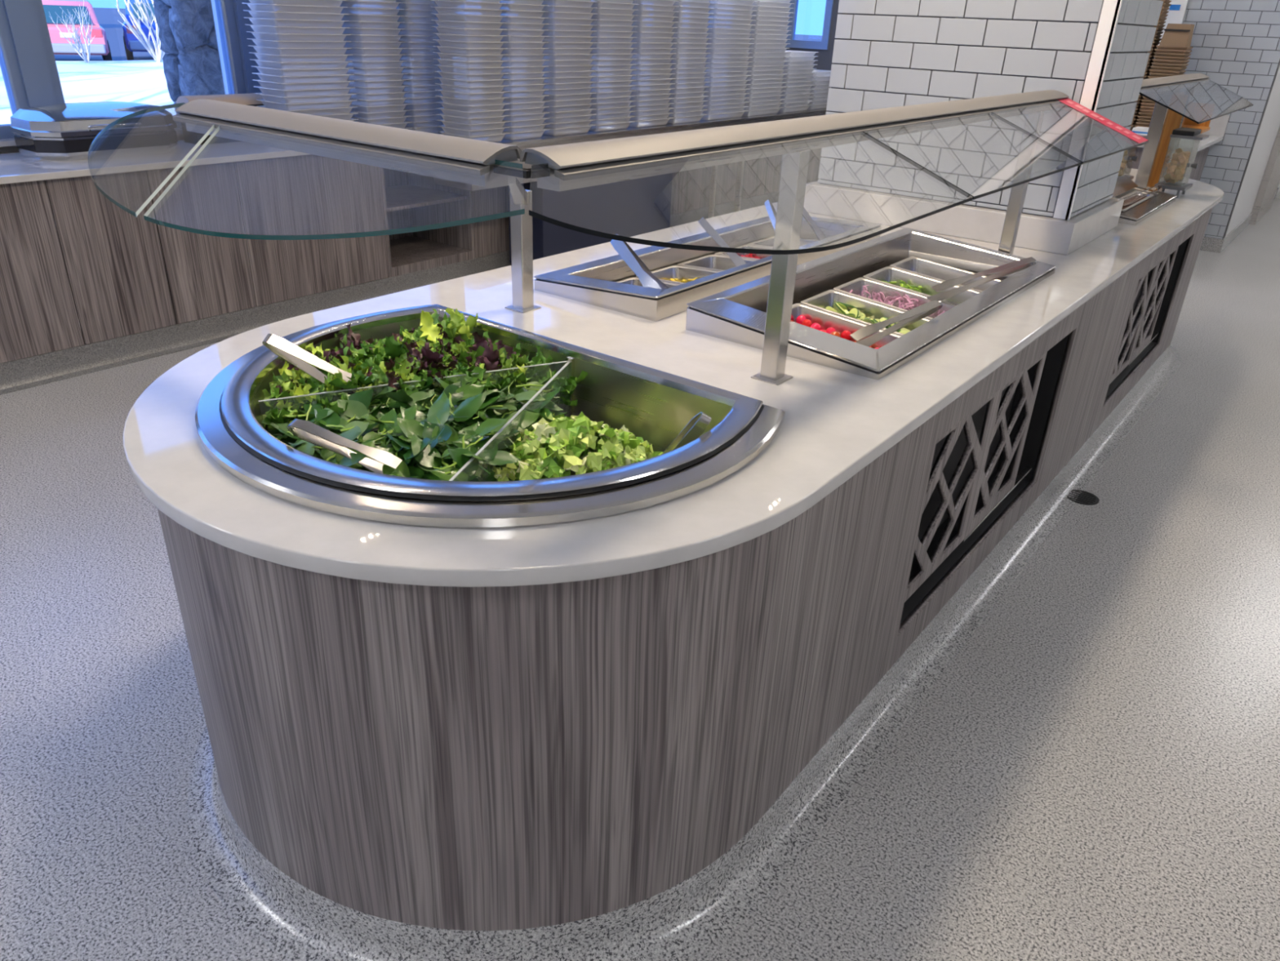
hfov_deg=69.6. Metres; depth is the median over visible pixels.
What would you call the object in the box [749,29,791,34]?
clear container
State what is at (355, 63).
clear container
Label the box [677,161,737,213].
base cabinet
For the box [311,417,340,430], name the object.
spinach leaf
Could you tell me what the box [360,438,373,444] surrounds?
spinach leaf
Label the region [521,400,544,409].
spinach leaf
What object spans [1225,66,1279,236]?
wall
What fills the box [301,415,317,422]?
spinach leaf
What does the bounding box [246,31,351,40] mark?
clear container
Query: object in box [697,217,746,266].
serving tongs
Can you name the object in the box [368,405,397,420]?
spinach leaf
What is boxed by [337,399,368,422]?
spinach leaf
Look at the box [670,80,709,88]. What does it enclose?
clear container
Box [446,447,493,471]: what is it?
spinach leaf
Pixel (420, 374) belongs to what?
spinach leaf
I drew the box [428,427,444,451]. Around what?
spinach leaf
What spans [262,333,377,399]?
serving tongs
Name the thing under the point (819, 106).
clear container
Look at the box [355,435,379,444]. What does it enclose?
spinach leaf
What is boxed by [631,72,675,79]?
clear container
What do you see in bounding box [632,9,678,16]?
clear container
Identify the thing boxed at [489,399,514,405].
spinach leaf
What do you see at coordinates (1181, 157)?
crouton
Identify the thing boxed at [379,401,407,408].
spinach leaf
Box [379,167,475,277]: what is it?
base cabinet
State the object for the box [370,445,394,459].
spinach leaf
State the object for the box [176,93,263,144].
display box
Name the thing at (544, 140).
shelf
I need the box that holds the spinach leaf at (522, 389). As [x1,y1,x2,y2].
[511,381,528,399]
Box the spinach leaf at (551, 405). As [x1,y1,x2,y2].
[542,400,563,410]
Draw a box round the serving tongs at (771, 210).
[764,199,776,229]
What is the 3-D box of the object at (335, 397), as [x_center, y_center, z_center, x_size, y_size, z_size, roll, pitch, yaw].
[-0.607,-0.174,1.848,0.033,0.024,0.037,-12,30,-26]
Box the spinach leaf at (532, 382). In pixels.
[525,377,548,391]
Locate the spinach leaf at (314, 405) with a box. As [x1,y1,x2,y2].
[303,399,324,413]
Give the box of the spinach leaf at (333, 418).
[314,408,341,429]
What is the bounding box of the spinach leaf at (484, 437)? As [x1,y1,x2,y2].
[471,432,503,441]
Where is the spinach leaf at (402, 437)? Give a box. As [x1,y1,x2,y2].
[398,435,417,444]
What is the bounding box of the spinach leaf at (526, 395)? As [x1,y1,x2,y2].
[502,390,545,400]
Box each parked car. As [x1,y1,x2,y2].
[41,0,111,61]
[122,0,156,60]
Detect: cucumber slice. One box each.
[825,306,835,311]
[833,302,848,311]
[835,302,845,314]
[835,309,848,314]
[844,302,857,308]
[844,313,855,318]
[848,307,858,318]
[862,317,874,324]
[879,317,893,327]
[898,330,908,333]
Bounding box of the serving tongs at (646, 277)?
[609,233,668,289]
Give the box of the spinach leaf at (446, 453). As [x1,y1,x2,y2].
[440,444,475,457]
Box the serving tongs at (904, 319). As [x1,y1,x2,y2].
[849,299,942,346]
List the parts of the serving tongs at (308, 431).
arm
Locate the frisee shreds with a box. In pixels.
[266,337,553,474]
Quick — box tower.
[1148,109,1210,186]
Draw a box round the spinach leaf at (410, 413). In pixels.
[385,403,416,446]
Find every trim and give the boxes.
[0,127,182,146]
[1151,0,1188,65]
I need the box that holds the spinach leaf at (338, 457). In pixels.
[335,447,367,469]
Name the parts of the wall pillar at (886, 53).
corner trim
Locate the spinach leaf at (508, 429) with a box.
[486,417,513,443]
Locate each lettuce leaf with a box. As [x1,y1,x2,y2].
[273,398,292,410]
[275,385,289,394]
[286,364,299,371]
[288,376,309,386]
[323,350,333,362]
[330,347,340,356]
[332,336,351,363]
[339,333,359,348]
[340,386,376,395]
[346,321,368,344]
[348,361,355,369]
[349,340,361,348]
[364,367,372,376]
[366,337,373,347]
[383,331,402,341]
[384,357,395,369]
[385,370,407,391]
[404,341,422,360]
[406,349,420,373]
[406,355,427,374]
[408,326,417,341]
[409,340,419,348]
[410,360,427,371]
[421,342,444,361]
[423,369,445,380]
[425,324,443,342]
[426,360,445,371]
[431,359,457,368]
[436,337,445,351]
[440,347,451,354]
[442,330,448,339]
[446,341,454,355]
[448,355,456,370]
[453,334,465,343]
[465,336,487,367]
[471,331,486,344]
[480,340,500,364]
[483,356,502,374]
[495,340,521,359]
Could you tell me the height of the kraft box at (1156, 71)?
0.060 m
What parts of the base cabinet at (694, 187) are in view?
door, door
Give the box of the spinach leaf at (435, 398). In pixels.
[433,395,439,402]
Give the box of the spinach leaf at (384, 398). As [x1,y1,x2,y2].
[371,388,405,405]
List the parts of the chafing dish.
lid, handle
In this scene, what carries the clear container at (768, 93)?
on the clear container at (771, 97)
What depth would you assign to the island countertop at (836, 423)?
1.75 m
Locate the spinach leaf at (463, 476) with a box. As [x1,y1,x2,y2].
[431,466,480,481]
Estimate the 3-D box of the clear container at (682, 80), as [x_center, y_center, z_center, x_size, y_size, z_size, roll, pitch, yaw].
[0.282,-2.990,6.880,0.290,0.052,0.428,21,32,32]
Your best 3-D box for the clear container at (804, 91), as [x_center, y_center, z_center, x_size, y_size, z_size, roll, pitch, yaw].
[1.294,-3.432,8.130,0.290,0.052,0.498,21,32,32]
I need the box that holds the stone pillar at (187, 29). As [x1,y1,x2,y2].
[153,0,225,114]
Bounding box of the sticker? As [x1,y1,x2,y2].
[1168,4,1180,10]
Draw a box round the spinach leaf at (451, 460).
[440,455,468,473]
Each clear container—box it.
[241,2,347,13]
[243,9,348,20]
[244,17,348,27]
[244,24,350,34]
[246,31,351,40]
[247,38,351,48]
[248,0,347,6]
[248,44,351,54]
[248,52,352,62]
[249,58,352,69]
[251,65,353,75]
[252,72,354,83]
[252,79,354,89]
[253,85,355,96]
[254,92,356,103]
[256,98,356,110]
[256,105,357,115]
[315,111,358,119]
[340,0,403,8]
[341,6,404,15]
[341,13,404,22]
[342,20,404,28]
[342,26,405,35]
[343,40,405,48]
[343,46,406,54]
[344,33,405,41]
[345,53,406,61]
[346,59,407,67]
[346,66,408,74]
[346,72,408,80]
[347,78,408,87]
[347,84,409,93]
[348,90,409,99]
[350,97,409,106]
[351,102,410,112]
[351,109,410,118]
[351,115,411,124]
[356,0,396,2]
[375,120,411,128]
[395,0,435,4]
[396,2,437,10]
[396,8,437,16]
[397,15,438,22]
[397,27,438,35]
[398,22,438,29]
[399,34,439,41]
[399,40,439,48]
[400,47,439,53]
[400,53,439,60]
[400,59,439,66]
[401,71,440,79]
[402,66,439,72]
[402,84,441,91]
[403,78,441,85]
[403,96,442,103]
[404,90,442,97]
[404,102,442,109]
[404,108,443,115]
[404,114,443,121]
[404,120,443,127]
[406,125,443,133]
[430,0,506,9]
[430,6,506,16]
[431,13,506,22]
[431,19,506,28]
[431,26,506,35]
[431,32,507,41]
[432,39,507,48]
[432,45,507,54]
[432,52,507,61]
[432,57,507,67]
[433,64,508,74]
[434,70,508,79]
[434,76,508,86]
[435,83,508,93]
[435,88,508,99]
[435,95,509,105]
[435,101,509,111]
[435,106,509,117]
[436,113,509,124]
[436,119,509,129]
[436,124,509,136]
[437,130,510,142]
[443,0,500,2]
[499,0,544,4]
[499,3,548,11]
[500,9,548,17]
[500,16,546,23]
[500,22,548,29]
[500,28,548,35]
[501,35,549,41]
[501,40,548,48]
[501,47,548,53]
[501,53,548,60]
[501,59,549,66]
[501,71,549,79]
[502,65,549,72]
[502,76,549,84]
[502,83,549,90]
[502,88,549,97]
[502,94,549,102]
[502,100,549,108]
[502,106,549,115]
[502,111,549,120]
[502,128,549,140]
[503,116,549,126]
[503,122,550,132]
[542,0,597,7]
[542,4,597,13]
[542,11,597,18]
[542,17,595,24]
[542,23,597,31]
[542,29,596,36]
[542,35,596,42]
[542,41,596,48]
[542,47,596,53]
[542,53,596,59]
[542,58,596,66]
[542,64,596,71]
[542,70,596,77]
[542,80,596,88]
[542,86,595,94]
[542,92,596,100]
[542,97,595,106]
[542,124,595,136]
[543,75,596,83]
[543,102,595,111]
[543,107,595,117]
[543,113,595,123]
[543,119,595,128]
[589,120,635,131]
[590,68,636,75]
[590,74,635,81]
[590,79,635,86]
[590,84,635,92]
[590,89,635,97]
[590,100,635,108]
[590,110,635,119]
[590,115,635,124]
[591,0,634,3]
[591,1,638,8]
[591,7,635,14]
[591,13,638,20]
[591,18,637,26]
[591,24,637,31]
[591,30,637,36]
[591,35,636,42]
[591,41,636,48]
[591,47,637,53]
[591,53,636,59]
[591,57,636,64]
[591,63,635,70]
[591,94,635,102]
[591,105,635,113]
[628,116,673,127]
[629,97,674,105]
[630,82,675,89]
[630,88,675,95]
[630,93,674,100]
[630,102,674,110]
[630,106,674,115]
[630,111,673,120]
[631,15,677,22]
[631,20,678,26]
[631,26,677,32]
[631,31,677,37]
[631,36,677,42]
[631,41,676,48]
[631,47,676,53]
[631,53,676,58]
[631,57,675,63]
[631,62,675,69]
[631,67,675,74]
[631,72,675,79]
[631,77,675,84]
[632,0,679,5]
[632,4,678,11]
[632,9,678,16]
[666,114,706,124]
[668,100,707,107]
[668,109,706,117]
[669,85,708,93]
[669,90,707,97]
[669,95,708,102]
[669,104,707,112]
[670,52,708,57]
[670,57,709,62]
[670,62,709,68]
[670,66,710,73]
[670,71,710,78]
[670,76,709,83]
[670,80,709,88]
[671,17,713,22]
[671,26,711,32]
[671,31,710,38]
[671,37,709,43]
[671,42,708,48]
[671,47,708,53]
[672,11,713,17]
[672,22,712,27]
[673,0,710,2]
[673,0,711,7]
[673,6,714,13]
[700,110,747,120]
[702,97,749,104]
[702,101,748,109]
[702,106,748,114]
[703,84,750,90]
[703,88,749,95]
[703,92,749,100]
[704,61,752,66]
[704,70,750,76]
[704,75,751,81]
[704,79,750,86]
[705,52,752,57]
[705,57,752,62]
[705,66,751,71]
[706,22,755,29]
[706,27,755,33]
[706,32,752,38]
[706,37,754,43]
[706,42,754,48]
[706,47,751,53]
[707,3,756,9]
[707,13,754,19]
[707,17,755,24]
[708,8,754,14]
[709,0,757,5]
[742,106,783,116]
[743,102,784,110]
[744,94,785,101]
[744,98,785,106]
[745,81,785,88]
[745,85,786,93]
[745,90,785,97]
[746,64,787,70]
[746,69,787,75]
[746,73,786,79]
[746,77,786,84]
[747,56,788,61]
[747,60,787,66]
[748,38,790,43]
[748,47,787,52]
[748,52,789,57]
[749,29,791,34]
[749,33,790,39]
[749,43,790,48]
[750,19,792,25]
[750,24,789,30]
[751,0,791,3]
[751,0,794,7]
[751,5,791,12]
[751,10,793,16]
[751,15,790,21]
[777,104,813,112]
[780,92,813,98]
[780,96,813,102]
[780,100,813,106]
[781,88,813,94]
[782,67,816,73]
[782,71,816,77]
[782,75,815,81]
[782,80,814,86]
[782,84,813,90]
[783,59,816,65]
[783,63,817,69]
[784,50,816,56]
[784,55,815,60]
[807,102,826,110]
[808,95,827,100]
[808,99,827,104]
[809,87,831,92]
[809,91,828,96]
[810,84,829,88]
[811,75,830,80]
[811,80,829,84]
[812,69,831,76]
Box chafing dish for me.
[9,101,177,160]
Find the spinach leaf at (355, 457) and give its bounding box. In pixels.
[338,453,366,466]
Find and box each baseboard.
[0,191,778,395]
[1200,187,1279,253]
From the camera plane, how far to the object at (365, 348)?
2.04 m
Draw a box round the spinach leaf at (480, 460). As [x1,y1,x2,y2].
[451,445,483,464]
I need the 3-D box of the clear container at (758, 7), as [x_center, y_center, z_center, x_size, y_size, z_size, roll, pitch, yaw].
[0.983,-3.806,7.454,0.290,0.052,0.558,21,32,32]
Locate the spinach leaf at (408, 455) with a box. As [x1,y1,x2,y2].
[403,437,431,460]
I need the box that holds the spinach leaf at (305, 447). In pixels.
[288,440,314,455]
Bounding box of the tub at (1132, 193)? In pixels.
[1124,191,1149,201]
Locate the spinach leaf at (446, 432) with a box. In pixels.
[422,420,452,448]
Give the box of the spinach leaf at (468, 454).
[461,453,485,462]
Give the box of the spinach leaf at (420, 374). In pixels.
[417,369,433,391]
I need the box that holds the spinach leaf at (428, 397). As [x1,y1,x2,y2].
[416,393,434,401]
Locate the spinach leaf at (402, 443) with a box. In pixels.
[386,431,411,448]
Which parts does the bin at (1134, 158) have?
knob, lid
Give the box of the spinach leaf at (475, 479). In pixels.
[469,469,479,481]
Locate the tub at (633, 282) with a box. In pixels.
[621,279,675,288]
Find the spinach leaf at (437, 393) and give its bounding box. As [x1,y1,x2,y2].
[434,391,440,396]
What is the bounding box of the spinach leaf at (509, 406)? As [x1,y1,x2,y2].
[493,401,516,414]
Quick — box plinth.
[804,181,1124,254]
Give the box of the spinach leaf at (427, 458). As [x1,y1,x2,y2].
[411,433,441,479]
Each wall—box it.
[0,0,228,153]
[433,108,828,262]
[786,0,1279,239]
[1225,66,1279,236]
[1275,182,1279,198]
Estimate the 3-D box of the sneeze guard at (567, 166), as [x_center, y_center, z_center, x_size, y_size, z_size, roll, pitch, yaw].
[0.254,-0.705,2.392,1.330,0.520,2.860,21,32,32]
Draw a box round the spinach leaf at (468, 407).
[451,390,488,421]
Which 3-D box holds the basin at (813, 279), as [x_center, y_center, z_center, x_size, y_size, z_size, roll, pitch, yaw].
[0.742,-0.495,2.717,0.422,0.229,1.188,21,32,32]
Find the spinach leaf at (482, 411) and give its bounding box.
[475,408,497,420]
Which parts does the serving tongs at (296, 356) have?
arm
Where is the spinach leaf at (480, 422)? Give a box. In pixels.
[463,421,484,426]
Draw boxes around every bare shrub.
[48,0,94,62]
[115,0,164,62]
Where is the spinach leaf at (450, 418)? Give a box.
[420,415,465,426]
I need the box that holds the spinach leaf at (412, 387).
[404,385,426,395]
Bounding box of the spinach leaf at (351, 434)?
[339,426,361,440]
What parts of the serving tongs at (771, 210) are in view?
arm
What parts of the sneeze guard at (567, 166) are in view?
glass panel, glass panel, rail, rail, arm, post, foot plate, glass panel, foot plate, post, rail, rail, glass panel, post, glass panel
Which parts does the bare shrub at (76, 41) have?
stem, stem, stem, stem, stem, stem, stem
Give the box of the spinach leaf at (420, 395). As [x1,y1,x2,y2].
[407,389,434,409]
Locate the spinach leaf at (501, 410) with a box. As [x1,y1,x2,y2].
[486,407,510,413]
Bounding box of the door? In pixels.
[1248,126,1279,224]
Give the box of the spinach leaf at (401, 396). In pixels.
[386,388,413,408]
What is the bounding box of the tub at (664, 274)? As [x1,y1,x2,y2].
[653,266,715,282]
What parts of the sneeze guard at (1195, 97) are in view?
post, post, glass panel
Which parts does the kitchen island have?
curved panel, lattice panel, panel, slide rail, slide rail, lattice panel, curved panel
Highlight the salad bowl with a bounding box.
[195,304,785,527]
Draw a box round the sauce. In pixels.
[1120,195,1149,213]
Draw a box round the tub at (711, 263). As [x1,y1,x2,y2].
[684,256,752,270]
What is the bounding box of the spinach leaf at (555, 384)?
[547,380,564,395]
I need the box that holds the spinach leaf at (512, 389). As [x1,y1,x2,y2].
[505,381,521,393]
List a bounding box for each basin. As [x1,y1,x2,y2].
[571,220,862,281]
[726,232,1016,312]
[1115,188,1157,198]
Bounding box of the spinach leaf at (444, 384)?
[434,374,449,389]
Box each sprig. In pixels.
[306,405,311,420]
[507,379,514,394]
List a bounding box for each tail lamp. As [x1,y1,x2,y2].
[89,29,102,37]
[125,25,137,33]
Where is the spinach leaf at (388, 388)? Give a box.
[370,386,395,402]
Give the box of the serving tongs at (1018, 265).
[926,257,1037,301]
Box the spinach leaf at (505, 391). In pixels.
[495,385,510,395]
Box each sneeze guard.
[88,89,1149,385]
[1134,73,1253,190]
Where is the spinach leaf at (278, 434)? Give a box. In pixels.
[275,433,290,439]
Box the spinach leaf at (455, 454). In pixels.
[448,448,490,474]
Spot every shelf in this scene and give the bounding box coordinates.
[385,184,466,211]
[494,108,828,146]
[1182,124,1209,133]
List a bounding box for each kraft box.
[1128,124,1137,130]
[1136,121,1150,126]
[1137,115,1151,119]
[1137,118,1151,123]
[1138,111,1152,116]
[1139,108,1153,113]
[1140,105,1154,110]
[1141,98,1155,103]
[1141,102,1155,106]
[1147,75,1161,78]
[1149,69,1186,74]
[1149,72,1183,76]
[1151,41,1160,44]
[1151,44,1159,48]
[1151,62,1188,67]
[1151,66,1186,71]
[1152,38,1161,41]
[1152,58,1189,64]
[1153,35,1162,38]
[1153,55,1190,60]
[1154,24,1164,28]
[1154,31,1163,35]
[1154,48,1191,53]
[1154,52,1191,57]
[1155,27,1164,31]
[1156,45,1193,50]
[1157,21,1165,24]
[1158,17,1167,21]
[1159,13,1168,17]
[1160,0,1171,4]
[1160,6,1169,10]
[1160,10,1168,14]
[1162,3,1171,7]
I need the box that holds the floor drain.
[1066,489,1099,505]
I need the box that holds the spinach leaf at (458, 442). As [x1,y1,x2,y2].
[451,435,498,453]
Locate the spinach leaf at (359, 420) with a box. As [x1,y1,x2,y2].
[346,418,365,424]
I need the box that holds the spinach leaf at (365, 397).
[338,388,373,417]
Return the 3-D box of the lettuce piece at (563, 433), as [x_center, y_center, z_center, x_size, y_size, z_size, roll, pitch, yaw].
[-0.144,-0.070,1.673,0.038,0.045,0.049,3,27,1]
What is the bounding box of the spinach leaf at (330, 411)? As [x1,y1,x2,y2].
[313,408,333,423]
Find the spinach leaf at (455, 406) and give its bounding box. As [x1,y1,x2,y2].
[449,404,457,411]
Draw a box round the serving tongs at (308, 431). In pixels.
[286,418,402,473]
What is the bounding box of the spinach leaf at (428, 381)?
[422,376,433,391]
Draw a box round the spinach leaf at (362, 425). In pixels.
[339,420,369,435]
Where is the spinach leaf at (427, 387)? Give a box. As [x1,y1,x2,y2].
[419,379,446,391]
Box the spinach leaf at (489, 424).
[464,417,509,439]
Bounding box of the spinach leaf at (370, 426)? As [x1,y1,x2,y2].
[360,422,378,435]
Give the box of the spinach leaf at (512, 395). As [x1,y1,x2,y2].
[492,393,515,405]
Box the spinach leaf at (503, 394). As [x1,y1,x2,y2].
[484,386,508,408]
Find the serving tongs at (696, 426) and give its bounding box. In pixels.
[662,412,711,453]
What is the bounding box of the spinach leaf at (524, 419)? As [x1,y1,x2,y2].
[505,410,540,430]
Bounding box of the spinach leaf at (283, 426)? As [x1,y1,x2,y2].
[270,422,293,434]
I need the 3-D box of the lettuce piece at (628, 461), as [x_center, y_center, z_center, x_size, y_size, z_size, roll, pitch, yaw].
[-0.025,-0.040,1.684,0.026,0.030,0.024,25,34,37]
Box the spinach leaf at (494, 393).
[484,391,501,399]
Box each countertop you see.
[0,133,442,184]
[122,167,1223,586]
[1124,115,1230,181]
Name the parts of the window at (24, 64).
frame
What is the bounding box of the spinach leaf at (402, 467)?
[382,452,409,477]
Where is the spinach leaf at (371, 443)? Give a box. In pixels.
[349,440,374,467]
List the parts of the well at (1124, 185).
lid plate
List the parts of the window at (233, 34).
mullion post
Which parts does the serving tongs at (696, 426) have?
arm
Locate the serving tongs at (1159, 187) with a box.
[1122,184,1162,205]
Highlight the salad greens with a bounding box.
[262,325,587,431]
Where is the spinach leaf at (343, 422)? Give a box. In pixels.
[317,417,347,427]
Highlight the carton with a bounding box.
[1159,23,1194,46]
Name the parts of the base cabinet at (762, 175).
door, door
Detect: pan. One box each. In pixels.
[616,276,679,288]
[635,265,720,284]
[676,254,756,271]
[714,244,773,260]
[747,235,818,247]
[791,302,901,348]
[800,289,931,335]
[833,277,956,319]
[862,266,980,305]
[889,256,1002,292]
[1120,190,1153,211]
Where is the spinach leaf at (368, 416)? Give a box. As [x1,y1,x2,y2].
[361,413,383,423]
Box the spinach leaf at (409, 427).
[396,417,423,438]
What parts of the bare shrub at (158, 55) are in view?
stem, stem, stem, stem, stem, stem, stem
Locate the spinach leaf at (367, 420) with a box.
[364,412,387,427]
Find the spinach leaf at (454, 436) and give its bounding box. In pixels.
[431,416,458,453]
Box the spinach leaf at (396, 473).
[391,467,402,476]
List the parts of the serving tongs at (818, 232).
arm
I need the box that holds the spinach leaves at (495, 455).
[268,384,574,481]
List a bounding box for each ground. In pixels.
[0,59,176,124]
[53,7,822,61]
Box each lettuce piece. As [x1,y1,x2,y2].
[493,465,513,477]
[493,469,515,478]
[496,467,516,480]
[502,475,509,480]
[506,452,518,468]
[511,432,523,443]
[511,442,520,455]
[512,444,529,455]
[513,426,528,435]
[514,453,523,464]
[515,433,523,441]
[515,441,529,455]
[515,460,530,472]
[519,462,539,479]
[520,428,537,439]
[521,438,540,455]
[523,426,533,435]
[523,429,535,438]
[523,431,537,441]
[524,436,535,452]
[527,457,546,478]
[528,444,543,454]
[532,417,546,429]
[532,462,542,479]
[533,450,543,461]
[534,423,556,442]
[535,457,564,478]
[537,434,546,450]
[538,448,560,460]
[540,428,557,439]
[541,455,559,466]
[545,418,568,431]
[545,433,552,448]
[547,413,553,422]
[547,439,571,451]
[548,437,569,457]
[549,427,570,453]
[551,468,563,477]
[553,413,564,418]
[554,448,573,460]
[555,416,571,421]
[560,444,582,457]
[562,454,582,467]
[564,464,578,471]
[566,420,574,430]
[568,426,587,451]
[568,430,582,444]
[571,411,591,434]
[575,465,591,475]
[576,435,592,448]
[578,455,589,471]
[579,424,589,433]
[584,433,598,449]
[586,447,611,465]
[586,454,603,471]
[589,420,604,435]
[589,424,600,435]
[590,421,600,428]
[591,459,612,471]
[593,459,612,471]
[597,427,624,440]
[597,431,620,444]
[599,431,618,439]
[600,440,623,452]
[601,457,625,467]
[603,423,618,433]
[604,453,619,466]
[605,445,623,464]
[606,437,623,448]
[608,426,624,441]
[608,450,624,458]
[616,452,635,466]
[617,428,636,439]
[619,425,631,435]
[620,448,634,464]
[621,431,632,448]
[624,444,635,454]
[625,453,639,465]
[627,438,641,449]
[631,445,646,457]
[635,436,644,443]
[635,457,645,462]
[638,440,649,453]
[640,444,653,453]
[644,451,652,458]
[651,451,662,457]
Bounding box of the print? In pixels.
[1066,100,1141,139]
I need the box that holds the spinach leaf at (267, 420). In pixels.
[261,416,284,425]
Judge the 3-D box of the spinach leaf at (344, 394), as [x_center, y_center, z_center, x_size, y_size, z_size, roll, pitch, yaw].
[-0.554,-0.135,1.807,0.080,0.061,0.042,8,27,11]
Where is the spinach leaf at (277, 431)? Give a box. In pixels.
[267,429,285,437]
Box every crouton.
[1117,168,1125,176]
[1120,162,1125,169]
[1164,173,1171,181]
[1168,164,1176,173]
[1169,160,1177,167]
[1169,176,1177,183]
[1172,153,1177,159]
[1172,166,1181,174]
[1174,147,1182,155]
[1175,172,1181,180]
[1177,153,1185,162]
[1179,155,1188,164]
[1182,151,1190,157]
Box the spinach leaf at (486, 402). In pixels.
[478,395,499,409]
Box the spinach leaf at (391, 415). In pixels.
[378,408,397,446]
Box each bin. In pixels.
[1117,134,1146,179]
[1154,133,1209,198]
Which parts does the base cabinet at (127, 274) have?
door, door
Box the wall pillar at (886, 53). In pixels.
[817,0,1163,219]
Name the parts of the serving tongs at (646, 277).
arm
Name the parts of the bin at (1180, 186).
lid, knob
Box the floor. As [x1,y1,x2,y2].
[0,197,1279,960]
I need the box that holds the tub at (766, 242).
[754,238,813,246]
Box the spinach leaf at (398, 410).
[395,401,400,413]
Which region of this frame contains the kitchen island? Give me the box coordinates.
[157,207,1213,960]
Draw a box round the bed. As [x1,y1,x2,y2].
[498,426,625,479]
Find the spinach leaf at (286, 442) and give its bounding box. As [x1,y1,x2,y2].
[280,439,291,444]
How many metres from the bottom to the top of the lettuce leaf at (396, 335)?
0.039 m
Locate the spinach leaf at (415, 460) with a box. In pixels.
[413,457,435,471]
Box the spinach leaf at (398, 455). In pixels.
[390,452,402,457]
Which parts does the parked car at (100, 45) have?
number plate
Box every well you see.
[533,216,882,321]
[685,227,1056,379]
[1111,174,1176,225]
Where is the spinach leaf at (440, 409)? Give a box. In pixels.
[426,391,449,424]
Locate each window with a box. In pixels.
[0,0,57,139]
[33,0,262,128]
[785,0,833,49]
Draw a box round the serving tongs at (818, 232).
[802,206,826,239]
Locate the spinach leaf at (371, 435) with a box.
[362,426,386,444]
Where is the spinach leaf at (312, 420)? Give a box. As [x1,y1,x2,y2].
[280,417,317,438]
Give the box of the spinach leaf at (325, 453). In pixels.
[320,435,360,461]
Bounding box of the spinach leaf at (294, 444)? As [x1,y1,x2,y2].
[289,442,303,446]
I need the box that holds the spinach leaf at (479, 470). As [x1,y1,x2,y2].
[466,447,482,481]
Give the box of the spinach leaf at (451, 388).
[444,381,463,406]
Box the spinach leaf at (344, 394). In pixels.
[342,391,369,421]
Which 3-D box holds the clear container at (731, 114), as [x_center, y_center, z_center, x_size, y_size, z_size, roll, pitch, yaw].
[0.595,-2.932,7.377,0.290,0.052,0.568,21,32,32]
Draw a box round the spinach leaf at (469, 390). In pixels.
[455,384,484,405]
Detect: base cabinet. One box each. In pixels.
[0,180,84,363]
[44,162,256,344]
[233,154,389,306]
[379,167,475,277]
[471,185,509,257]
[670,171,679,214]
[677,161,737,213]
[741,147,822,199]
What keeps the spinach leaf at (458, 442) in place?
on the spinach leaves at (495, 455)
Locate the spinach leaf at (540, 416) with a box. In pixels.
[516,407,552,421]
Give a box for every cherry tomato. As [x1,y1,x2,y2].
[795,315,806,324]
[801,319,812,327]
[810,322,821,330]
[826,327,835,333]
[831,331,840,337]
[840,329,851,340]
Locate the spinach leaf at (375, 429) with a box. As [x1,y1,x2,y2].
[369,427,380,433]

